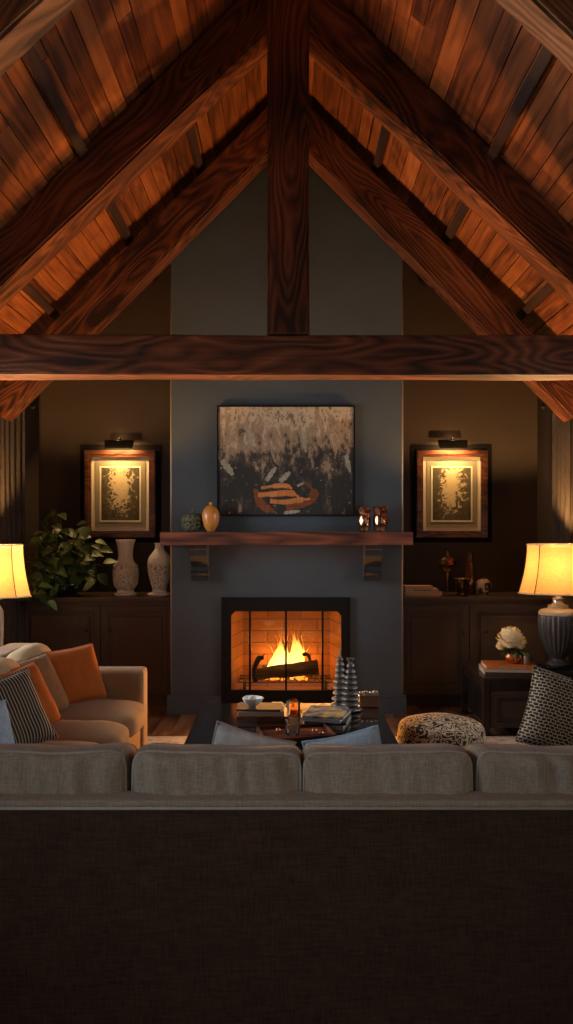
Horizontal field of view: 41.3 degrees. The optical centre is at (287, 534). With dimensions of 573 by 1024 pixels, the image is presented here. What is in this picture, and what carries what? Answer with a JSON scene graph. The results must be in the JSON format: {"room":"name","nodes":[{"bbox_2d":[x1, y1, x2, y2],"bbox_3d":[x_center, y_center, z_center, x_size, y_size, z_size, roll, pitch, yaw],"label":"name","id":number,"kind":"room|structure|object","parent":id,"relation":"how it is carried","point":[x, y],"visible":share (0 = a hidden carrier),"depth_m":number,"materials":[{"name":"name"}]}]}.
{"room":"living room","nodes":[
{"label":"living room","id":0,"kind":"room"},
{"bbox_2d":[25,395,38,591],"bbox_3d":[-2.535,0.053,2.750,0.150,2.994,9.500,0,0,0],"label":"wall","id":1,"kind":"structure","parent":0,"point":[31,416],"depth_m":7.29,"materials":[{"name":"paint"}]},
{"bbox_2d":[0,389,35,409],"bbox_3d":[-2.408,-1.200,5.350,0.104,0.060,3.558,0,0,0],"label":"curtain rod","id":2,"kind":"object","parent":1,"relation":"attached to","point":[32,406],"visible":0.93,"depth_m":7.08,"materials":[{"name":"black metal"}]},
{"bbox_2d":[0,409,24,645],"bbox_3d":[-2.385,0.180,6.388,0.087,2.700,0.835,0,0,0],"label":"curtain","id":3,"kind":"object","parent":2,"relation":"hanging from","point":[12,434],"visible":0.52,"depth_m":6.55,"materials":[{"name":"fabric"}]},
{"bbox_2d":[0,0,572,380],"bbox_3d":[0.002,-2.388,5.075,5.094,2.685,0.317,0,0,0],"label":"roof truss","id":4,"kind":"object","parent":1,"relation":"attached to","point":[289,32],"visible":0.99,"depth_m":4.98,"materials":[{"name":"brown wood"}]},
{"bbox_2d":[0,107,572,421],"bbox_3d":[0.001,-2.295,6.390,5.094,2.668,0.226,0,0,0],"label":"roof truss","id":5,"kind":"object","parent":1,"relation":"attached to","point":[244,158],"visible":0.79,"depth_m":6.28,"materials":[{"name":"brown wood"}]},
{"bbox_2d":[0,0,572,76],"bbox_3d":[0.000,-2.455,3.475,5.097,2.547,0.198,0,0,0],"label":"ceiling beam","id":6,"kind":"structure","parent":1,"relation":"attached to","point":[23,23],"depth_m":3.45,"materials":[{"name":"dark brown stained wood"}]},
{"bbox_2d":[171,164,401,694],"bbox_3d":[-0.011,-1.140,7.050,2.010,5.380,0.899,0,0,0],"label":"wall","id":7,"kind":"structure","parent":0,"point":[219,280],"depth_m":6.60,"materials":[{"name":"paint"}]},
{"bbox_2d":[170,262,171,693],"bbox_3d":[-1.016,-0.722,6.603,0.014,4.204,0.013,0,0,0],"label":"trim","id":8,"kind":"structure","parent":7,"relation":"attached to","point":[171,262],"depth_m":6.60,"materials":[{"name":"paint"}]},
{"bbox_2d":[167,695,220,713],"bbox_3d":[-0.805,1.468,6.582,0.482,0.165,0.034,0,0,0],"label":"baseboard","id":9,"kind":"structure","parent":7,"relation":"attached to","point":[176,704],"depth_m":6.57,"materials":[{"name":"stone"}]},
{"bbox_2d":[221,597,349,702],"bbox_3d":[-0.019,1.010,6.841,1.114,0.941,0.558,0,0,0],"label":"fireplace","id":10,"kind":"object","parent":7,"relation":"in","point":[251,627],"depth_m":6.86,"materials":[{"name":"black metal"}]},
{"bbox_2d":[252,654,264,682],"bbox_3d":[-0.258,1.159,6.610,0.115,0.251,0.050,0,0,0],"label":"andiron","id":11,"kind":"object","parent":10,"relation":"in","point":[259,658],"visible":1,"depth_m":6.59,"materials":[{"name":"black metal"}]},
{"bbox_2d":[267,641,306,666],"bbox_3d":[-0.003,0.990,6.863,0.376,0.578,0.186,0,0,0],"label":"flames","id":12,"kind":"object","parent":10,"relation":"on","point":[295,655],"visible":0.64,"depth_m":6.82},
{"bbox_2d":[266,676,307,680],"bbox_3d":[-0.019,1.270,6.827,0.391,0.030,0.300,0,0,0],"label":"embers","id":13,"kind":"object","parent":10,"relation":"on","point":[299,677],"visible":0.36,"depth_m":6.72},
{"bbox_2d":[256,660,318,679],"bbox_3d":[-0.003,1.190,6.721,0.557,0.187,0.127,0,0,2],"label":"log","id":14,"kind":"object","parent":10,"relation":"on","point":[305,668],"visible":0.94,"depth_m":6.68,"materials":[{"name":"brown wood"}]},
{"bbox_2d":[302,652,312,677],"bbox_3d":[0.174,1.163,6.820,0.098,0.227,0.034,0,0,0],"label":"andiron","id":15,"kind":"object","parent":10,"relation":"on","point":[304,654],"visible":0.71,"depth_m":6.81,"materials":[{"name":"black metal"}]},
{"bbox_2d":[217,405,354,515],"bbox_3d":[-0.017,-0.641,6.577,1.191,0.954,0.045,0,0,0],"label":"painting","id":16,"kind":"object","parent":7,"relation":"attached to","point":[273,460],"visible":0.98,"depth_m":6.56,"materials":[{"name":"paint"}]},
{"bbox_2d":[160,532,412,580],"bbox_3d":[-0.013,0.183,6.464,2.107,0.422,0.274,0,0,0],"label":"mantel shelf","id":17,"kind":"object","parent":7,"relation":"attached to","point":[199,543],"visible":1,"depth_m":6.33,"materials":[{"name":"brown wood"}]},
{"bbox_2d":[181,509,202,531],"bbox_3d":[-0.817,-0.128,6.470,0.188,0.200,0.183,0,0,0],"label":"pumpkin","id":18,"kind":"object","parent":17,"relation":"on","point":[190,522],"visible":0.99,"depth_m":6.40,"materials":[{"name":"green ceramic"}]},
{"bbox_2d":[202,502,218,531],"bbox_3d":[-0.655,-0.154,6.450,0.148,0.252,0.148,0,0,0],"label":"vase","id":19,"kind":"object","parent":17,"relation":"on","point":[210,514],"visible":1,"depth_m":6.40,"materials":[{"name":"orange ceramic"}]},
{"bbox_2d":[358,506,370,531],"bbox_3d":[0.651,-0.136,6.470,0.110,0.216,0.110,0,0,0],"label":"glass jar","id":20,"kind":"object","parent":17,"relation":"on","point":[364,518],"visible":1,"depth_m":6.43,"materials":[{"name":"brown glass"}]},
{"bbox_2d":[373,506,387,531],"bbox_3d":[0.787,-0.136,6.470,0.130,0.216,0.130,0,0,0],"label":"glass jar","id":21,"kind":"object","parent":17,"relation":"on","point":[380,518],"visible":1,"depth_m":6.42,"materials":[{"name":"brown glass"}]},
{"bbox_2d":[356,695,406,713],"bbox_3d":[0.773,1.468,6.582,0.503,0.165,0.034,0,0,0],"label":"baseboard","id":22,"kind":"structure","parent":7,"relation":"attached to","point":[388,704],"depth_m":6.57,"materials":[{"name":"stone"}]},
{"bbox_2d":[402,259,402,693],"bbox_3d":[0.994,-0.722,6.603,0.014,4.204,0.013,0,0,0],"label":"trim","id":23,"kind":"structure","parent":7,"relation":"attached to","point":[402,259],"depth_m":6.60,"materials":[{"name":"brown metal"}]},
{"bbox_2d":[0,0,572,334],"bbox_3d":[0.000,-2.598,2.750,5.345,2.594,9.800,0,0,0],"label":"ceiling","id":24,"kind":"structure","parent":0,"point":[101,56],"depth_m":4.83,"materials":[{"name":"brown wood"}]},
{"bbox_2d":[22,283,60,319],"bbox_3d":[-1.981,-1.871,2.750,0.080,0.080,9.480,0,0,0],"label":"purlin","id":25,"kind":"object","parent":24,"relation":"attached to","point":[28,289],"visible":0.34,"depth_m":6.03,"materials":[{"name":"brown wood"}]},
{"bbox_2d":[22,46,155,285],"bbox_3d":[-1.341,-2.492,2.750,0.080,0.080,9.480,0,0,0],"label":"purlin","id":26,"kind":"object","parent":24,"relation":"attached to","point":[31,58],"visible":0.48,"depth_m":4.48,"materials":[{"name":"brown wood"}]},
{"bbox_2d":[186,125,203,176],"bbox_3d":[-0.741,-3.073,6.295,0.073,0.073,2.390,0,0,0],"label":"purlin","id":27,"kind":"object","parent":24,"relation":"attached to","point":[191,133],"visible":0.3,"depth_m":6.04,"materials":[{"name":"brown wood"}]},
{"bbox_2d":[372,125,389,176],"bbox_3d":[0.741,-3.073,6.295,0.072,0.073,2.390,0,0,0],"label":"purlin","id":28,"kind":"object","parent":24,"relation":"attached to","point":[384,133],"visible":0.27,"depth_m":6.03,"materials":[{"name":"brown wood"}]},
{"bbox_2d":[420,46,553,285],"bbox_3d":[1.341,-2.491,2.750,0.081,0.080,9.480,0,0,0],"label":"purlin","id":29,"kind":"object","parent":24,"relation":"attached to","point":[544,58],"visible":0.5,"depth_m":4.48,"materials":[{"name":"brown wood"}]},
{"bbox_2d":[516,283,554,319],"bbox_3d":[1.981,-1.871,2.750,0.080,0.080,9.480,0,0,0],"label":"purlin","id":30,"kind":"object","parent":24,"relation":"attached to","point":[547,289],"visible":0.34,"depth_m":6.02,"materials":[{"name":"brown wood"}]},
{"bbox_2d":[39,260,536,591],"bbox_3d":[0.000,-1.140,7.575,4.920,5.380,0.150,0,0,0],"label":"wall","id":31,"kind":"structure","parent":0,"point":[502,415],"depth_m":7.50,"materials":[{"name":"paint"}]},
{"bbox_2d":[80,445,160,541],"bbox_3d":[-1.648,-0.408,7.470,0.796,0.963,0.058,0,0,0],"label":"framed print","id":32,"kind":"object","parent":31,"relation":"attached to","point":[120,488],"visible":0.91,"depth_m":7.47,"materials":[{"name":"black paint"}]},
{"bbox_2d":[104,438,133,447],"bbox_3d":[-1.638,-0.893,7.411,0.270,0.109,0.146,0,0,0],"label":"picture light","id":33,"kind":"object","parent":32,"relation":"attached to","point":[119,443],"visible":1,"depth_m":7.35,"materials":[{"name":"black metal"}]},
{"bbox_2d":[411,445,491,541],"bbox_3d":[1.610,-0.408,7.470,0.796,0.963,0.058,0,0,0],"label":"framed print","id":34,"kind":"object","parent":31,"relation":"attached to","point":[451,488],"visible":0.98,"depth_m":7.47,"materials":[{"name":"black paint"}]},
{"bbox_2d":[438,438,467,447],"bbox_3d":[1.600,-0.893,7.411,0.270,0.109,0.146,0,0,0],"label":"picture light","id":35,"kind":"object","parent":34,"relation":"attached to","point":[451,443],"visible":1,"depth_m":7.35,"materials":[{"name":"black metal"}]},
{"bbox_2d":[147,706,518,735],"bbox_3d":[0.000,1.570,2.750,4.917,0.040,9.497,0,0,0],"label":"floor","id":36,"kind":"structure","parent":0,"point":[159,723],"depth_m":6.38,"materials":[{"name":"brown wood"}]},
{"bbox_2d":[0,643,146,749],"bbox_3d":[-1.442,1.127,4.412,1.036,0.846,1.817,0,0,0],"label":"sofa","id":37,"kind":"object","parent":36,"relation":"on","point":[120,717],"visible":0.36,"depth_m":4.73,"materials":[{"name":"beige fabric"}]},
{"bbox_2d":[0,700,14,743],"bbox_3d":[-1.456,0.965,3.681,0.155,0.273,0.289,0,0,29],"label":"throw pillow","id":38,"kind":"object","parent":37,"relation":"on","point":[6,735],"visible":0.72,"depth_m":3.73,"materials":[{"name":"blue fabric"}]},
{"bbox_2d":[0,657,19,674],"bbox_3d":[-1.642,0.905,4.346,0.265,0.398,0.447,-10,0,0],"label":"cushion","id":39,"kind":"object","parent":37,"relation":"on","point":[6,664],"depth_m":4.33,"materials":[{"name":"beige fabric"}]},
{"bbox_2d":[6,643,50,661],"bbox_3d":[-1.643,0.902,4.851,0.267,0.398,0.608,-10,0,0],"label":"cushion","id":40,"kind":"object","parent":37,"relation":"on","point":[20,652],"depth_m":4.77,"materials":[{"name":"beige fabric"}]},
{"bbox_2d":[0,667,57,743],"bbox_3d":[-1.431,0.924,3.896,0.249,0.435,0.450,0,0,43],"label":"throw pillow","id":41,"kind":"object","parent":37,"relation":"on","point":[30,723],"visible":0.76,"depth_m":3.90,"materials":[{"name":"fabric"}]},
{"bbox_2d":[0,661,62,723],"bbox_3d":[-1.492,0.924,4.249,0.247,0.377,0.430,0,0,25],"label":"throw pillow","id":42,"kind":"object","parent":37,"relation":"on","point":[50,707],"visible":0.36,"depth_m":4.32,"materials":[{"name":"orange fabric"}]},
{"bbox_2d":[17,652,70,710],"bbox_3d":[-1.524,0.921,4.588,0.239,0.369,0.403,0,0,24],"label":"throw pillow","id":43,"kind":"object","parent":37,"relation":"on","point":[42,661],"visible":0.3,"depth_m":4.63,"materials":[{"name":"fabric"}]},
{"bbox_2d":[40,741,98,744],"bbox_3d":[-1.357,1.173,3.824,0.865,0.187,0.643,0,0,0],"label":"seat cushion","id":44,"kind":"object","parent":37,"relation":"on","point":[46,742],"depth_m":3.99,"materials":[{"name":"beige fabric"}]},
{"bbox_2d":[42,643,107,704],"bbox_3d":[-1.398,0.916,4.949,0.428,0.372,0.233,0,0,-45],"label":"throw pillow","id":45,"kind":"object","parent":37,"relation":"on","point":[77,670],"visible":0.73,"depth_m":4.91,"materials":[{"name":"orange fabric"}]},
{"bbox_2d":[48,720,128,743],"bbox_3d":[-1.358,1.174,4.345,0.865,0.187,0.462,0,0,0],"label":"seat cushion","id":46,"kind":"object","parent":37,"relation":"on","point":[96,731],"depth_m":4.26,"materials":[{"name":"beige fabric"}]},
{"bbox_2d":[59,699,145,737],"bbox_3d":[-1.359,1.173,4.853,0.865,0.187,0.618,0,0,0],"label":"seat cushion","id":47,"kind":"object","parent":37,"relation":"on","point":[131,713],"depth_m":4.73,"materials":[{"name":"beige fabric"}]},
{"bbox_2d":[25,602,170,705],"bbox_3d":[-1.727,1.077,7.151,1.416,0.945,0.691,0,0,0],"label":"base cabinet","id":48,"kind":"object","parent":36,"relation":"on","point":[120,633],"visible":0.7,"depth_m":6.84,"materials":[{"name":"paint"}]},
{"bbox_2d":[25,592,169,601],"bbox_3d":[-1.727,0.582,7.157,1.416,0.044,0.683,0,0,0],"label":"countertop","id":49,"kind":"structure","parent":48,"relation":"on","point":[81,596],"depth_m":6.82,"materials":[{"name":"paint"}]},
{"bbox_2d":[44,582,85,596],"bbox_3d":[-2.082,0.501,7.000,0.453,0.118,0.453,0,0,0],"label":"plant pot","id":50,"kind":"object","parent":49,"relation":"on","point":[65,589],"depth_m":6.84,"materials":[{"name":"black ceramic"}]},
{"bbox_2d":[18,509,116,610],"bbox_3d":[-1.941,0.210,6.903,0.792,0.913,0.780,0,0,0],"label":"potted plant","id":51,"kind":"object","parent":49,"relation":"on","point":[60,569],"visible":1,"depth_m":6.84,"materials":[{"name":"green plant"}]},
{"bbox_2d":[112,540,138,595],"bbox_3d":[-1.522,0.302,7.120,0.242,0.517,0.242,0,0,0],"label":"ceramic vase","id":52,"kind":"object","parent":49,"relation":"on","point":[125,573],"visible":0.98,"depth_m":7.04,"materials":[{"name":"beige ceramic"}]},
{"bbox_2d":[147,543,169,595],"bbox_3d":[-1.204,0.317,7.120,0.231,0.486,0.231,0,0,0],"label":"ceramic vase","id":53,"kind":"object","parent":49,"relation":"on","point":[158,565],"visible":0.88,"depth_m":7.04,"materials":[{"name":"beige ceramic"}]},
{"bbox_2d":[147,736,528,744],"bbox_3d":[0.120,1.544,4.220,3.850,0.012,3.180,0,0,0],"label":"area rug","id":54,"kind":"object","parent":36,"relation":"on","point":[150,739],"visible":0.02,"depth_m":5.71,"materials":[{"name":"carpet"}]},
{"bbox_2d":[0,742,572,1023],"bbox_3d":[0.050,1.119,2.829,2.580,0.838,0.908,0,0,0],"label":"sofa","id":55,"kind":"object","parent":54,"relation":"on","point":[154,883],"visible":1,"depth_m":2.38,"materials":[{"name":"brown fabric"}]},
{"bbox_2d":[0,743,136,794],"bbox_3d":[-0.802,0.913,2.575,0.567,0.414,0.285,0,0,0],"label":"cushion","id":56,"kind":"object","parent":55,"relation":"on","point":[26,768],"depth_m":2.45,"materials":[{"name":"beige fabric"}]},
{"bbox_2d":[133,744,301,795],"bbox_3d":[-0.234,0.913,2.575,0.567,0.414,0.300,0,0,0],"label":"cushion","id":57,"kind":"object","parent":55,"relation":"on","point":[158,769],"depth_m":2.45,"materials":[{"name":"beige fabric"}]},
{"bbox_2d":[212,721,296,745],"bbox_3d":[-0.163,0.910,2.834,0.406,0.429,0.198,0,0,-7],"label":"throw pillow","id":58,"kind":"object","parent":55,"relation":"on","point":[224,734],"visible":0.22,"depth_m":2.83,"materials":[{"name":"blue fabric"}]},
{"bbox_2d":[301,725,380,748],"bbox_3d":[0.232,0.913,2.836,0.370,0.403,0.198,0,0,4],"label":"throw pillow","id":59,"kind":"object","parent":55,"relation":"on","point":[370,735],"visible":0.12,"depth_m":2.83,"materials":[{"name":"blue fabric"}]},
{"bbox_2d":[302,744,470,794],"bbox_3d":[0.326,0.913,2.575,0.567,0.413,0.295,0,0,0],"label":"cushion","id":60,"kind":"object","parent":55,"relation":"on","point":[381,769],"depth_m":2.46,"materials":[{"name":"beige fabric"}]},
{"bbox_2d":[465,744,572,793],"bbox_3d":[0.889,0.913,2.575,0.567,0.414,0.297,0,0,0],"label":"cushion","id":61,"kind":"object","parent":55,"relation":"on","point":[493,768],"depth_m":2.46,"materials":[{"name":"beige fabric"}]},
{"bbox_2d":[184,703,397,752],"bbox_3d":[0.018,1.334,4.485,1.165,0.408,1.250,0,0,0],"label":"coffee table","id":62,"kind":"object","parent":54,"relation":"on","point":[202,731],"visible":0.23,"depth_m":4.61,"materials":[{"name":"black wood"}]},
{"bbox_2d":[236,708,288,726],"bbox_3d":[-0.151,1.098,4.580,0.310,0.064,0.230,0,0,0],"label":"books","id":63,"kind":"object","parent":62,"relation":"on","point":[242,721],"visible":0.66,"depth_m":4.47,"materials":[{"name":"brown paper"}]},
{"bbox_2d":[238,704,283,715],"bbox_3d":[-0.161,1.054,4.579,0.270,0.024,0.202,0,0,-2],"label":"book","id":64,"kind":"object","parent":63,"relation":"on","point":[240,713],"visible":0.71,"depth_m":4.48,"materials":[{"name":"beige paper"}]},
{"bbox_2d":[236,702,281,711],"bbox_3d":[-0.171,1.036,4.579,0.260,0.012,0.192,0,0,3],"label":"book","id":65,"kind":"object","parent":64,"relation":"on","point":[261,707],"visible":1,"depth_m":4.54,"materials":[{"name":"grey paper"}]},
{"bbox_2d":[242,695,263,706],"bbox_3d":[-0.210,0.997,4.582,0.129,0.067,0.131,0,0,0],"label":"shell bowl","id":66,"kind":"object","parent":65,"relation":"on","point":[250,700],"visible":1,"depth_m":4.55,"materials":[{"name":"beige ceramic"}]},
{"bbox_2d":[287,699,299,717],"bbox_3d":[0.034,1.080,4.740,0.086,0.100,0.086,0,0,0],"label":"votive","id":67,"kind":"object","parent":62,"relation":"on","point":[292,711],"visible":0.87,"depth_m":4.72,"materials":[{"name":"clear glass"}]},
{"bbox_2d":[256,723,337,743],"bbox_3d":[0.045,1.113,4.260,0.404,0.034,0.284,0,0,-12],"label":"wooden tray","id":68,"kind":"object","parent":62,"relation":"on","point":[306,733],"visible":0.61,"depth_m":4.29,"materials":[{"name":"brown wood"}]},
{"bbox_2d":[284,716,300,735],"bbox_3d":[0.025,1.068,4.250,0.092,0.095,0.092,0,0,0],"label":"glass tumbler","id":69,"kind":"object","parent":68,"relation":"on","point":[290,732],"visible":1,"depth_m":4.24,"materials":[{"name":"clear glass"}]},
{"bbox_2d":[302,715,351,729],"bbox_3d":[0.235,1.120,4.579,0.250,0.020,0.302,0,0,14],"label":"magazine","id":70,"kind":"object","parent":62,"relation":"on","point":[334,727],"visible":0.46,"depth_m":4.42,"materials":[{"name":"grey paper"}]},
{"bbox_2d":[304,714,349,725],"bbox_3d":[0.241,1.101,4.584,0.242,0.017,0.293,0,0,10],"label":"magazine","id":71,"kind":"object","parent":70,"relation":"on","point":[344,722],"visible":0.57,"depth_m":4.44,"materials":[{"name":"grey paper"}]},
{"bbox_2d":[300,709,350,723],"bbox_3d":[0.229,1.084,4.579,0.245,0.018,0.296,0,0,18],"label":"magazine","id":72,"kind":"object","parent":71,"relation":"on","point":[349,710],"visible":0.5,"depth_m":4.44,"materials":[{"name":"grey paper"}]},
{"bbox_2d":[302,705,348,719],"bbox_3d":[0.231,1.069,4.585,0.238,0.012,0.287,0,0,12],"label":"magazine","id":73,"kind":"object","parent":72,"relation":"on","point":[314,711],"visible":1,"depth_m":4.55,"materials":[{"name":"beige paper"}]},
{"bbox_2d":[331,651,344,705],"bbox_3d":[0.344,0.943,5.000,0.126,0.375,0.122,0,0,0],"label":"ornament","id":74,"kind":"object","parent":62,"relation":"on","point":[339,681],"visible":0.85,"depth_m":4.98,"materials":[{"name":"silver metal"}]},
{"bbox_2d":[341,657,362,711],"bbox_3d":[0.404,0.960,4.880,0.153,0.340,0.149,0,0,0],"label":"ornament","id":75,"kind":"object","parent":62,"relation":"on","point":[351,700],"visible":0.97,"depth_m":4.85,"materials":[{"name":"silver metal"}]},
{"bbox_2d":[358,690,379,707],"bbox_3d":[0.532,1.078,5.020,0.135,0.104,0.110,0,0,0],"label":"trinket box","id":76,"kind":"object","parent":62,"relation":"on","point":[367,699],"visible":0.94,"depth_m":4.97,"materials":[{"name":"brown wood"}]},
{"bbox_2d":[397,713,486,747],"bbox_3d":[1.007,1.365,5.000,0.579,0.347,0.579,0,0,0],"label":"pouf","id":77,"kind":"object","parent":54,"relation":"on","point":[448,728],"visible":0.62,"depth_m":4.84,"materials":[{"name":"fabric"}]},
{"bbox_3d":[1.560,1.329,3.660,0.880,0.418,0.500,0,0,0],"label":"upholstered bench","id":78,"kind":"object","parent":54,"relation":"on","visible":0},
{"bbox_2d":[515,665,572,745],"bbox_3d":[1.415,0.904,3.753,0.584,0.500,0.209,0,0,6],"label":"throw pillow","id":79,"kind":"object","parent":78,"relation":"on","point":[547,720],"visible":0.91,"depth_m":3.71,"materials":[{"name":"fabric"}]},
{"bbox_2d":[402,602,551,705],"bbox_3d":[1.716,1.077,7.151,1.438,0.945,0.691,0,0,0],"label":"base cabinet","id":80,"kind":"object","parent":36,"relation":"on","point":[437,636],"visible":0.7,"depth_m":6.84,"materials":[{"name":"paint"}]},
{"bbox_2d":[403,592,551,601],"bbox_3d":[1.716,0.582,7.157,1.438,0.044,0.683,0,0,0],"label":"countertop","id":81,"kind":"structure","parent":80,"relation":"on","point":[493,596],"depth_m":6.82,"materials":[{"name":"paint"}]},
{"bbox_2d":[403,590,441,595],"bbox_3d":[1.254,0.542,7.099,0.340,0.036,0.162,0,0,0],"label":"book","id":82,"kind":"object","parent":81,"relation":"on","point":[439,593],"visible":0.86,"depth_m":7.02,"materials":[{"name":"beige paper"}]},
{"bbox_2d":[403,587,437,591],"bbox_3d":[1.236,0.510,7.098,0.303,0.028,0.164,0,0,0],"label":"book","id":83,"kind":"object","parent":82,"relation":"on","point":[434,589],"visible":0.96,"depth_m":7.02,"materials":[{"name":"beige paper"}]},
{"bbox_2d":[403,585,432,588],"bbox_3d":[1.213,0.484,7.099,0.256,0.023,0.162,0,0,0],"label":"book","id":84,"kind":"object","parent":83,"relation":"on","point":[404,586],"visible":0.93,"depth_m":7.02,"materials":[{"name":"beige paper"}]},
{"bbox_2d":[438,551,456,594],"bbox_3d":[1.490,0.354,7.100,0.176,0.412,0.167,0,0,0],"label":"ornament","id":85,"kind":"object","parent":81,"relation":"on","point":[447,563],"visible":1,"depth_m":7.05,"materials":[{"name":"gold metal"}]},
{"bbox_2d":[453,578,469,595],"bbox_3d":[1.607,0.480,7.040,0.149,0.160,0.149,0,0,0],"label":"glass cup","id":86,"kind":"object","parent":81,"relation":"on","point":[461,584],"visible":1,"depth_m":6.99,"materials":[{"name":"black glass"}]},
{"bbox_2d":[464,553,476,593],"bbox_3d":[1.724,0.366,7.200,0.130,0.388,0.130,0,0,0],"label":"bottle","id":87,"kind":"object","parent":81,"relation":"on","point":[469,571],"visible":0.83,"depth_m":7.16,"materials":[{"name":"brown glass"}]},
{"bbox_2d":[475,576,491,594],"bbox_3d":[1.821,0.472,7.080,0.150,0.175,0.149,0,0,0],"label":"round ornament","id":88,"kind":"object","parent":81,"relation":"on","point":[483,586],"visible":1,"depth_m":7.03,"materials":[{"name":"beige ceramic"}]},
{"bbox_2d":[460,661,572,735],"bbox_3d":[1.913,1.325,6.230,0.825,0.450,0.780,0,0,0],"label":"side table","id":89,"kind":"object","parent":36,"relation":"on","point":[498,701],"visible":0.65,"depth_m":5.86,"materials":[{"name":"brown wood"}]},
{"bbox_2d":[479,667,531,675],"bbox_3d":[1.751,1.087,6.079,0.400,0.026,0.272,0,0,4],"label":"book","id":90,"kind":"object","parent":89,"relation":"on","point":[484,673],"visible":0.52,"depth_m":5.95,"materials":[{"name":"brown paper"}]},
{"bbox_2d":[478,663,532,672],"bbox_3d":[1.751,1.064,6.074,0.410,0.020,0.282,0,0,6],"label":"book","id":91,"kind":"object","parent":90,"relation":"on","point":[483,669],"visible":0.48,"depth_m":5.94,"materials":[{"name":"beige paper"}]},
{"bbox_2d":[481,660,535,669],"bbox_3d":[1.759,1.039,6.068,0.390,0.030,0.268,0,0,5],"label":"book","id":92,"kind":"object","parent":91,"relation":"on","point":[487,664],"visible":0.96,"depth_m":5.96,"materials":[{"name":"orange paper"}]},
{"bbox_2d":[496,626,528,663],"bbox_3d":[1.798,0.873,6.066,0.270,0.301,0.260,0,0,22],"label":"flower pot","id":93,"kind":"object","parent":92,"relation":"on","point":[510,637],"visible":1,"depth_m":6.02,"materials":[{"name":"brown"}]},
{"bbox_2d":[522,653,531,664],"bbox_3d":[1.896,0.982,6.030,0.078,0.085,0.078,0,0,0],"label":"tumbler","id":94,"kind":"object","parent":92,"relation":"on","point":[526,660],"visible":1,"depth_m":6.00,"materials":[{"name":"grey"}]},
{"bbox_2d":[518,543,572,676],"bbox_3d":[2.139,0.585,6.020,0.596,1.030,0.596,0,0,20],"label":"table lamp","id":95,"kind":"object","parent":89,"relation":"on","point":[548,568],"visible":1,"depth_m":5.88,"materials":[{"name":"black"}]},
{"bbox_3d":[-2.135,1.325,5.700,0.550,0.450,0.560,0,0,0],"label":"side table","id":96,"kind":"object","parent":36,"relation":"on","visible":0},
{"bbox_2d":[0,544,31,646],"bbox_3d":[-2.195,0.585,5.680,0.520,1.030,0.520,0,0,-21],"label":"table lamp","id":97,"kind":"object","parent":96,"relation":"on","point":[14,584],"visible":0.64,"depth_m":5.54,"materials":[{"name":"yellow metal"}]},
{"bbox_2d":[537,396,551,543],"bbox_3d":[2.535,0.053,2.750,0.150,2.994,9.500,0,0,0],"label":"wall","id":98,"kind":"structure","parent":0,"point":[544,417],"depth_m":7.29,"materials":[{"name":"paint"}]},
{"bbox_3d":[2.408,-1.200,5.350,0.104,0.060,3.559,0,0,0],"label":"curtain rod","id":99,"kind":"object","parent":98,"relation":"attached to","visible":0},
{"bbox_2d":[552,411,572,664],"bbox_3d":[2.385,0.180,6.572,0.084,2.700,0.465,0,0,0],"label":"curtain","id":100,"kind":"object","parent":99,"relation":"hanging from","point":[562,432],"visible":0.38,"depth_m":6.56,"materials":[{"name":"fabric"}]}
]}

